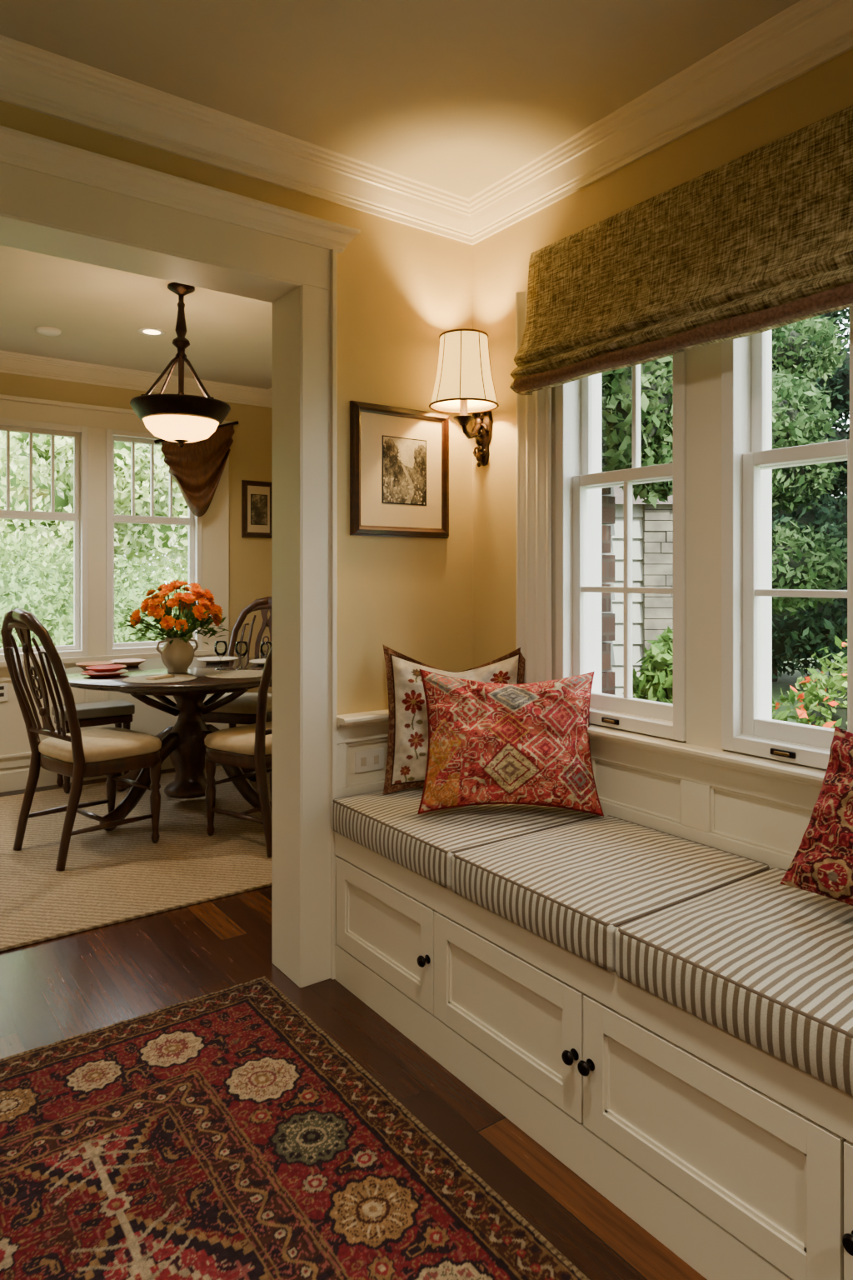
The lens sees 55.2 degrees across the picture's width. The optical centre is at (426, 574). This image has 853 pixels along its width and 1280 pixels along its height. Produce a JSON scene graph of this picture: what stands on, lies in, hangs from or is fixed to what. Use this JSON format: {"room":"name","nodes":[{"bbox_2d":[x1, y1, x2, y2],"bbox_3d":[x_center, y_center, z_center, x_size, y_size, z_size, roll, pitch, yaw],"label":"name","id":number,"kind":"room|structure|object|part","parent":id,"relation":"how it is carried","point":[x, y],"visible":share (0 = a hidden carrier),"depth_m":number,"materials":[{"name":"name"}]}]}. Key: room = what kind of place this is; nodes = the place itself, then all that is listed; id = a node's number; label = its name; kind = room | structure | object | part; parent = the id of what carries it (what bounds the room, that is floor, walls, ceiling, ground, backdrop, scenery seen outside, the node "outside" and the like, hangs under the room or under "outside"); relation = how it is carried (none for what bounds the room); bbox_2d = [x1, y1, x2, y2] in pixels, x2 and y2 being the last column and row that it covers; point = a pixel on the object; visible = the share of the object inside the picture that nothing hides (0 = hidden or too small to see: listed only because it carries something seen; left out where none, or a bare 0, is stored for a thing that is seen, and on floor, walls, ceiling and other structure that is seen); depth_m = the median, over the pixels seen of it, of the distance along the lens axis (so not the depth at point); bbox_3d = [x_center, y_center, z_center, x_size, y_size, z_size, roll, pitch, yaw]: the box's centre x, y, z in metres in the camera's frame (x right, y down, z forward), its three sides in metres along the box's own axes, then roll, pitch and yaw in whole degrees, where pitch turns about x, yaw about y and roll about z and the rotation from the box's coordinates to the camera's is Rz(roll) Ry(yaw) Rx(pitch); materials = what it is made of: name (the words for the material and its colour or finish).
{"room":"window seat nook","nodes":[
{"label":"window seat nook","id":0,"kind":"room"},
{"bbox_2d":[0,372,272,728],"bbox_3d":[-2.656,0.140,4.852,3.870,2.900,0.150,0,0,-36],"label":"wall","id":1,"kind":"structure","parent":0,"point":[251,452],"depth_m":5.74,"materials":[{"name":"paint"}]},
{"bbox_2d":[0,755,174,792],"bbox_3d":[-1.724,1.220,3.620,3.690,0.140,2.940,0,0,-36],"label":"baseboard","id":2,"kind":"structure","parent":1,"relation":"attached to","point":[15,778],"depth_m":4.91,"materials":[{"name":"paint"}]},
{"bbox_2d":[0,394,235,769],"bbox_3d":[-2.402,0.043,5.013,2.510,2.215,0.230,0,0,-36],"label":"window","id":3,"kind":"structure","parent":1,"relation":"in","point":[79,516],"depth_m":5.13,"materials":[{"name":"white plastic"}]},
{"bbox_2d":[0,682,7,701],"bbox_3d":[-2.521,0.695,4.827,0.070,0.110,0.010,0,0,-36],"label":"wall outlet","id":4,"kind":"object","parent":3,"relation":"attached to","point":[3,687],"visible":1,"depth_m":4.83,"materials":[{"name":"white plastic"}]},
{"bbox_2d":[154,420,238,516],"bbox_3d":[-1.530,-0.729,5.462,0.579,0.676,0.126,0,0,-33],"label":"swag","id":5,"kind":"object","parent":3,"relation":"hanging from","point":[197,467],"visible":0.96,"depth_m":5.44,"materials":[{"name":"brown fabric"}]},
{"bbox_2d":[0,350,272,407],"bbox_3d":[-1.724,-1.258,3.620,3.690,0.104,2.940,0,0,-36],"label":"crown molding","id":6,"kind":"structure","parent":1,"relation":"attached to","point":[12,362],"depth_m":5.20,"materials":[{"name":"paint"}]},
{"bbox_2d":[105,428,202,654],"bbox_3d":[-1.838,-0.210,5.439,0.626,1.440,0.204,0,0,-36],"label":"window","id":7,"kind":"structure","parent":1,"relation":"in","point":[194,522],"depth_m":5.33,"materials":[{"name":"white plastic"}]},
{"bbox_2d":[241,480,272,538],"bbox_3d":[-1.195,-0.468,5.805,0.246,0.405,0.026,0,0,-36],"label":"framed picture","id":8,"kind":"object","parent":1,"relation":"attached to","point":[257,496],"visible":0.86,"depth_m":5.79,"materials":[{"name":"brown wood"}]},
{"bbox_2d":[0,100,472,714],"bbox_3d":[-1.335,0.140,1.987,5.100,2.900,0.160,0,0,-36],"label":"wall","id":9,"kind":"structure","parent":0,"point":[400,287],"depth_m":2.75,"materials":[{"name":"paint"}]},
{"bbox_2d":[0,125,360,987],"bbox_3d":[-1.277,0.092,2.029,2.408,2.396,0.312,0,0,-36],"label":"door frame","id":10,"kind":"structure","parent":9,"relation":"attached to","point":[57,199],"depth_m":2.56,"materials":[{"name":"paint"}]},
{"bbox_2d":[355,748,384,773],"bbox_3d":[-0.189,0.616,2.706,0.110,0.068,0.007,0,0,-36],"label":"wall outlet","id":11,"kind":"object","parent":9,"relation":"attached to","point":[369,760],"visible":1,"depth_m":2.70,"materials":[{"name":"white plastic"}]},
{"bbox_2d":[350,400,449,538],"bbox_3d":[-0.082,-0.351,2.783,0.401,0.442,0.026,0,0,-36],"label":"framed picture","id":12,"kind":"object","parent":9,"relation":"attached to","point":[399,457],"visible":1,"depth_m":2.77,"materials":[{"name":"brown wood"}]},
{"bbox_2d":[0,0,852,244],"bbox_3d":[-0.237,-1.258,-0.034,4.200,0.104,4.400,0,0,-36],"label":"crown molding","id":13,"kind":"structure","parent":9,"relation":"attached to","point":[807,35],"depth_m":2.29,"materials":[{"name":"paint"}]},
{"bbox_2d":[0,762,707,1279],"bbox_3d":[-0.906,1.350,1.396,5.100,0.120,7.800,0,0,-36],"label":"floor","id":14,"kind":"structure","parent":0,"point":[53,990],"depth_m":2.36,"materials":[{"name":"brown wood"}]},
{"bbox_2d":[0,765,272,951],"bbox_3d":[-1.875,1.282,3.794,3.450,0.013,2.120,0,0,-36],"label":"area rug","id":15,"kind":"object","parent":14,"relation":"on","point":[117,875],"visible":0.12,"depth_m":3.62,"materials":[{"name":"carpet"}]},
{"bbox_2d":[0,608,161,870],"bbox_3d":[-1.613,0.712,3.806,0.520,1.133,0.631,0,0,40],"label":"dining chair","id":16,"kind":"object","parent":15,"relation":"on","point":[77,754],"visible":0.98,"depth_m":3.69,"materials":[{"name":"brown wood"}]},
{"bbox_2d":[51,699,134,793],"bbox_3d":[-2.014,1.030,4.929,0.420,0.490,0.260,0,0,-36],"label":"upholstered stool","id":17,"kind":"object","parent":15,"relation":"on","point":[117,712],"visible":0.48,"depth_m":4.87,"materials":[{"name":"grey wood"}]},
{"bbox_2d":[54,656,272,830],"bbox_3d":[-1.322,0.900,4.555,1.404,0.750,1.404,0,0,-36],"label":"dining table","id":18,"kind":"object","parent":15,"relation":"on","point":[183,742],"visible":0.5,"depth_m":4.42,"materials":[{"name":"brown wood"}]},
{"bbox_2d":[75,660,114,670],"bbox_3d":[-1.837,0.506,4.515,0.200,0.038,0.200,0,0,-36],"label":"bread plate","id":19,"kind":"object","parent":18,"relation":"on","point":[83,665],"visible":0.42,"depth_m":4.56,"materials":[{"name":"beige ceramic"}]},
{"bbox_2d":[80,669,128,677],"bbox_3d":[-1.673,0.513,4.238,0.230,0.023,0.230,0,0,-36],"label":"plate","id":20,"kind":"object","parent":18,"relation":"on","point":[90,672],"visible":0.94,"depth_m":4.21,"materials":[{"name":"ceramic"}]},
{"bbox_2d":[85,664,126,672],"bbox_3d":[-1.670,0.490,4.252,0.200,0.025,0.200,0,0,-36],"label":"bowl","id":21,"kind":"object","parent":20,"relation":"on","point":[112,667],"visible":1,"depth_m":4.25,"materials":[{"name":"ceramic"}]},
{"bbox_2d":[109,658,145,667],"bbox_3d":[-1.722,0.508,4.697,0.200,0.033,0.200,0,0,-36],"label":"bread plate","id":22,"kind":"object","parent":18,"relation":"on","point":[129,662],"visible":0.75,"depth_m":4.68,"materials":[{"name":"beige ceramic"}]},
{"bbox_2d":[122,674,197,683],"bbox_3d":[-1.343,0.522,4.107,0.360,0.005,0.360,0,0,-36],"label":"placemat","id":23,"kind":"object","parent":18,"relation":"on","point":[177,677],"visible":0.93,"depth_m":4.05,"materials":[{"name":"beige fabric"}]},
{"bbox_2d":[145,674,174,679],"bbox_3d":[-1.343,0.513,4.107,0.060,0.014,0.140,0,0,25],"label":"folded napkin","id":24,"kind":"object","parent":23,"relation":"on","point":[162,676],"visible":1,"depth_m":4.07,"materials":[{"name":"fabric"}]},
{"bbox_2d":[122,580,229,673],"bbox_3d":[-1.353,0.274,4.410,0.579,0.501,0.566,0,0,-36],"label":"flower vase","id":25,"kind":"object","parent":18,"relation":"on","point":[177,653],"visible":1,"depth_m":4.34,"materials":[{"name":"beige ceramic"}]},
{"bbox_2d":[197,656,238,663],"bbox_3d":[-1.258,0.513,4.910,0.240,0.023,0.240,0,0,-36],"label":"dinner plate","id":26,"kind":"object","parent":18,"relation":"on","point":[207,659],"visible":0.99,"depth_m":4.94,"materials":[{"name":"beige ceramic"}]},
{"bbox_2d":[214,640,227,668],"bbox_3d":[-1.150,0.448,4.556,0.072,0.155,0.072,0,0,-36],"label":"wine glass","id":27,"kind":"object","parent":18,"relation":"on","point":[224,652],"visible":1,"depth_m":4.55,"materials":[{"name":"clear glass"}]},
{"bbox_2d":[205,670,263,679],"bbox_3d":[-0.984,0.522,4.294,0.360,0.005,0.360,0,0,-36],"label":"placemat","id":28,"kind":"object","parent":18,"relation":"on","point":[232,674],"visible":0.85,"depth_m":4.25,"materials":[{"name":"beige fabric"}]},
{"bbox_2d":[235,640,248,669],"bbox_3d":[-1.026,0.448,4.522,0.072,0.155,0.072,0,0,-36],"label":"wine glass","id":29,"kind":"object","parent":18,"relation":"on","point":[238,654],"visible":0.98,"depth_m":4.51,"materials":[{"name":"clear glass"}]},
{"bbox_2d":[249,658,265,665],"bbox_3d":[-0.920,0.513,4.785,0.240,0.023,0.240,0,0,-36],"label":"dinner plate","id":30,"kind":"object","parent":18,"relation":"on","point":[260,662],"visible":0.37,"depth_m":4.81,"materials":[{"name":"beige ceramic"}]},
{"bbox_2d":[260,641,272,669],"bbox_3d":[-0.881,0.448,4.492,0.072,0.155,0.072,0,0,-36],"label":"wine glass","id":31,"kind":"object","parent":18,"relation":"on","point":[262,653],"visible":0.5,"depth_m":4.48,"materials":[{"name":"clear glass"}]},
{"bbox_2d":[201,596,272,783],"bbox_3d":[-1.133,0.712,5.230,0.520,1.133,0.631,0,0,16],"label":"dining chair","id":32,"kind":"object","parent":15,"relation":"on","point":[242,710],"visible":0.31,"depth_m":5.20,"materials":[{"name":"brown wood"}]},
{"bbox_2d":[204,645,272,857],"bbox_3d":[-0.729,0.712,3.977,0.631,1.133,0.520,0,0,39],"label":"dining chair","id":33,"kind":"object","parent":15,"relation":"on","point":[250,746],"visible":0.37,"depth_m":3.80,"materials":[{"name":"brown wood"}]},
{"bbox_2d":[0,975,589,1279],"bbox_3d":[-0.476,1.282,0.658,2.228,0.010,3.200,0,0,-36],"label":"rug","id":34,"kind":"object","parent":14,"relation":"on","point":[225,1134],"visible":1,"depth_m":1.76,"materials":[{"name":"fabric"}]},
{"bbox_2d":[335,831,852,1279],"bbox_3d":[1.081,1.051,1.169,0.603,0.478,3.997,0,0,-36],"label":"window bench","id":35,"kind":"object","parent":14,"relation":"on","point":[737,1159],"visible":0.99,"depth_m":1.67,"materials":[{"name":"paint"}]},
{"bbox_2d":[331,786,599,889],"bbox_3d":[0.110,0.753,2.508,0.594,0.114,0.617,0,0,-36],"label":"seat cushion","id":36,"kind":"object","parent":35,"relation":"on","point":[390,825],"visible":0.5,"depth_m":2.34,"materials":[{"name":"fabric"}]},
{"bbox_2d":[382,644,525,794],"bbox_3d":[0.097,0.465,2.659,0.480,0.473,0.166,0,0,-3],"label":"floral pillow","id":37,"kind":"object","parent":36,"relation":"on","point":[407,748],"visible":0.41,"depth_m":2.63,"materials":[{"name":"fabric"}]},
{"bbox_2d":[417,668,604,816],"bbox_3d":[0.246,0.493,2.427,0.546,0.412,0.219,0,0,-1],"label":"pillow","id":38,"kind":"object","parent":36,"relation":"on","point":[489,742],"visible":1,"depth_m":2.36,"materials":[{"name":"fabric"}]},
{"bbox_2d":[451,815,771,972],"bbox_3d":[0.452,0.753,2.038,0.594,0.114,0.535,0,0,-36],"label":"seat cushion","id":39,"kind":"object","parent":35,"relation":"on","point":[571,886],"visible":0.84,"depth_m":1.93,"materials":[{"name":"beige fabric"}]},
{"bbox_2d":[615,867,852,1096],"bbox_3d":[0.817,0.753,1.534,0.594,0.114,0.699,0,0,-36],"label":"seat cushion","id":40,"kind":"object","parent":35,"relation":"on","point":[767,962],"visible":0.94,"depth_m":1.51,"materials":[{"name":"beige fabric"}]},
{"bbox_2d":[780,725,852,905],"bbox_3d":[0.951,0.518,1.584,0.211,0.376,0.463,0,0,-37],"label":"paisley pillow","id":41,"kind":"object","parent":40,"relation":"on","point":[822,864],"visible":1,"depth_m":1.66,"materials":[{"name":"fabric"}]},
{"bbox_2d":[0,0,800,389],"bbox_3d":[-0.906,-1.370,1.396,5.100,0.120,7.800,0,0,-36],"label":"ceiling","id":42,"kind":"structure","parent":0,"point":[457,97],"depth_m":2.14,"materials":[{"name":"paint"}]},
{"bbox_2d":[35,326,61,335],"bbox_3d":[-2.018,-1.298,4.352,0.124,0.021,0.124,0,0,-36],"label":"recessed light","id":43,"kind":"object","parent":42,"relation":"attached to","point":[47,331],"visible":1,"depth_m":4.33,"materials":[{"name":"white plastic"}]},
{"bbox_2d":[137,327,165,336],"bbox_3d":[-1.480,-1.308,4.390,0.144,0.004,0.144,0,0,-36],"label":"recessed light","id":44,"kind":"object","parent":42,"relation":"in","point":[146,331],"visible":1,"depth_m":4.39,"materials":[{"name":"white glass"}]},
{"bbox_2d":[130,282,230,447],"bbox_3d":[-1.116,-0.944,3.705,0.440,0.732,0.440,0,0,-36],"label":"pendant light","id":45,"kind":"object","parent":42,"relation":"hanging from","point":[181,417],"visible":1,"depth_m":3.60,"materials":[{"name":"brown metal"}]},
{"bbox_3d":[-1.116,-0.662,3.705,0.339,0.107,0.339,0,0,-36],"label":"lamp shade","id":46,"kind":"part","parent":45,"relation":"part of","materials":[{"name":"white glass"}]},
{"bbox_2d":[472,48,852,668],"bbox_3d":[1.522,0.140,1.244,0.150,2.900,4.400,0,0,-36],"label":"wall","id":47,"kind":"structure","parent":0,"point":[501,260],"depth_m":2.79,"materials":[{"name":"paint"}]},
{"bbox_2d":[429,328,499,467],"bbox_3d":[0.137,-0.602,2.796,0.263,0.434,0.240,0,0,-36],"label":"wall sconce","id":48,"kind":"object","parent":47,"relation":"attached to","point":[464,385],"visible":1,"depth_m":2.73,"materials":[{"name":"fabric"}]},
{"bbox_3d":[0.128,-0.696,2.790,0.232,0.237,0.232,0,0,-36],"label":"lamp shade","id":49,"kind":"part","parent":48,"relation":"part of","materials":[{"name":"fabric"}]},
{"bbox_2d":[515,288,552,683],"bbox_3d":[0.350,-0.245,2.658,0.020,1.390,0.166,0,0,-36],"label":"trim","id":50,"kind":"structure","parent":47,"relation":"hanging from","point":[534,411],"depth_m":2.66,"materials":[{"name":"white wood"}]},
{"bbox_2d":[336,723,821,869],"bbox_3d":[1.224,0.665,1.028,0.587,0.350,4.400,0,0,-36],"label":"wainscoting","id":51,"kind":"structure","parent":47,"relation":"attached to","point":[765,819],"depth_m":2.20,"materials":[{"name":"white wood"}]},
{"bbox_2d":[336,709,826,787],"bbox_3d":[1.225,0.478,1.028,0.585,0.045,4.400,0,0,-36],"label":"chair rail","id":52,"kind":"object","parent":47,"relation":"attached to","point":[807,775],"depth_m":2.15,"materials":[{"name":"white wood"}]},
{"bbox_2d":[555,350,686,741],"bbox_3d":[0.628,-0.200,2.452,0.217,1.300,0.485,0,0,-36],"label":"window","id":53,"kind":"structure","parent":47,"relation":"in","point":[580,480],"depth_m":2.56,"materials":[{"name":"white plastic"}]},
{"bbox_2d":[551,341,724,749],"bbox_3d":[1.240,-0.245,1.485,0.024,1.410,2.960,0,0,-36],"label":"trim window casing","id":54,"kind":"structure","parent":47,"relation":"attached to","point":[704,362],"depth_m":2.16,"materials":[{"name":"white wood"}]},
{"bbox_2d":[510,105,852,394],"bbox_3d":[1.172,-0.807,1.448,0.128,0.461,2.942,0,0,-36],"label":"roman shade","id":55,"kind":"object","parent":47,"relation":"attached to","point":[762,240],"visible":1,"depth_m":2.07,"materials":[{"name":"brown fabric"}]},
{"bbox_2d":[721,307,852,769],"bbox_3d":[0.946,-0.200,2.015,0.217,1.300,0.365,0,0,-36],"label":"window","id":56,"kind":"structure","parent":47,"relation":"in","point":[748,458],"depth_m":2.09,"materials":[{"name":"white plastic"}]},
{"label":"outside","id":57,"kind":"structure","parent":0,"visible":0},
{"bbox_2d":[771,658,844,723],"bbox_3d":[-1.664,1.690,14.009,70.000,0.200,60.000,0,0,-36],"label":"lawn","id":58,"kind":"structure","parent":57,"point":[785,682],"depth_m":11.56,"materials":[{"name":"green plant"}]},
{"bbox_2d":[0,437,29,449],"bbox_3d":[-9.243,-2.379,15.389,5.911,7.941,5.432,0,0,-36],"label":"leafy tree","id":59,"kind":"object","parent":58,"relation":"on","point":[18,442],"visible":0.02,"depth_m":15.73,"materials":[{"name":"green plant"}]},
{"bbox_2d":[0,430,188,582],"bbox_3d":[-4.897,-0.944,12.323,4.772,5.074,3.933,0,0,-39],"label":"leafy tree","id":60,"kind":"object","parent":58,"relation":"on","point":[130,539],"visible":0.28,"depth_m":11.40,"materials":[{"name":"green plant"}]},
{"bbox_2d":[0,530,188,648],"bbox_3d":[-4.527,0.684,7.895,5.557,2.294,1.969,0,0,-36],"label":"shrub","id":61,"kind":"object","parent":58,"relation":"on","point":[41,590],"visible":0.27,"depth_m":8.12,"materials":[{"name":"green plant"}]},
{"bbox_2d":[140,480,188,581],"bbox_3d":[-3.456,-1.232,15.087,4.913,5.650,4.655,0,0,-39],"label":"leafy tree","id":62,"kind":"object","parent":58,"relation":"on","point":[187,514],"visible":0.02,"depth_m":13.62,"materials":[{"name":"green plant"}]},
{"bbox_2d":[611,486,673,696],"bbox_3d":[1.263,0.290,6.700,1.980,2.600,1.700,0,0,-1],"label":"garden shed","id":63,"kind":"object","parent":58,"relation":"on","point":[652,527],"visible":0.15,"depth_m":5.96,"materials":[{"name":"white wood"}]},
{"bbox_2d":[601,462,615,694],"bbox_3d":[0.555,0.154,3.222,0.590,2.872,0.057,0,0,-36],"label":"siding","id":64,"kind":"object","parent":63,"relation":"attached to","point":[608,499],"visible":0.13,"depth_m":3.32,"materials":[{"name":"wood"}]},
{"bbox_2d":[601,355,673,507],"bbox_3d":[0.699,-0.860,3.074,0.988,1.201,0.350,0,0,-34],"label":"foliage","id":65,"kind":"object","parent":64,"relation":"attached to","point":[657,376],"visible":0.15,"depth_m":3.04,"materials":[{"name":"green plant"}]},
{"bbox_2d":[622,625,789,720],"bbox_3d":[1.152,0.894,3.476,0.605,1.329,1.076,0,0,-5],"label":"shrub","id":66,"kind":"object","parent":58,"relation":"on","point":[655,681],"visible":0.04,"depth_m":3.63,"materials":[{"name":"green plant"}]},
{"bbox_2d":[771,315,848,617],"bbox_3d":[3.453,-0.770,8.859,2.349,4.723,2.904,0,0,12],"label":"maple tree","id":67,"kind":"object","parent":58,"relation":"on","point":[792,567],"visible":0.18,"depth_m":8.53,"materials":[{"name":"green plant"}]},
{"bbox_2d":[771,307,849,681],"bbox_3d":[5.237,-2.785,12.204,5.146,8.753,5.184,0,0,6],"label":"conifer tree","id":68,"kind":"object","parent":58,"relation":"on","point":[784,648],"visible":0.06,"depth_m":10.96,"materials":[{"name":"green plant"}]},
{"bbox_2d":[775,635,847,730],"bbox_3d":[2.208,0.898,3.509,1.826,1.259,1.532,0,0,-36],"label":"flowering bush","id":69,"kind":"object","parent":58,"relation":"on","point":[830,710],"visible":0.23,"depth_m":3.47,"materials":[{"name":"green plant"}]},
{"bbox_2d":[790,493,847,674],"bbox_3d":[6.572,-2.772,8.836,4.647,8.726,4.627,0,0,-24],"label":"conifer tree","id":70,"kind":"object","parent":58,"relation":"on","point":[833,627],"visible":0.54,"depth_m":9.42,"materials":[{"name":"green plant"}]}
]}

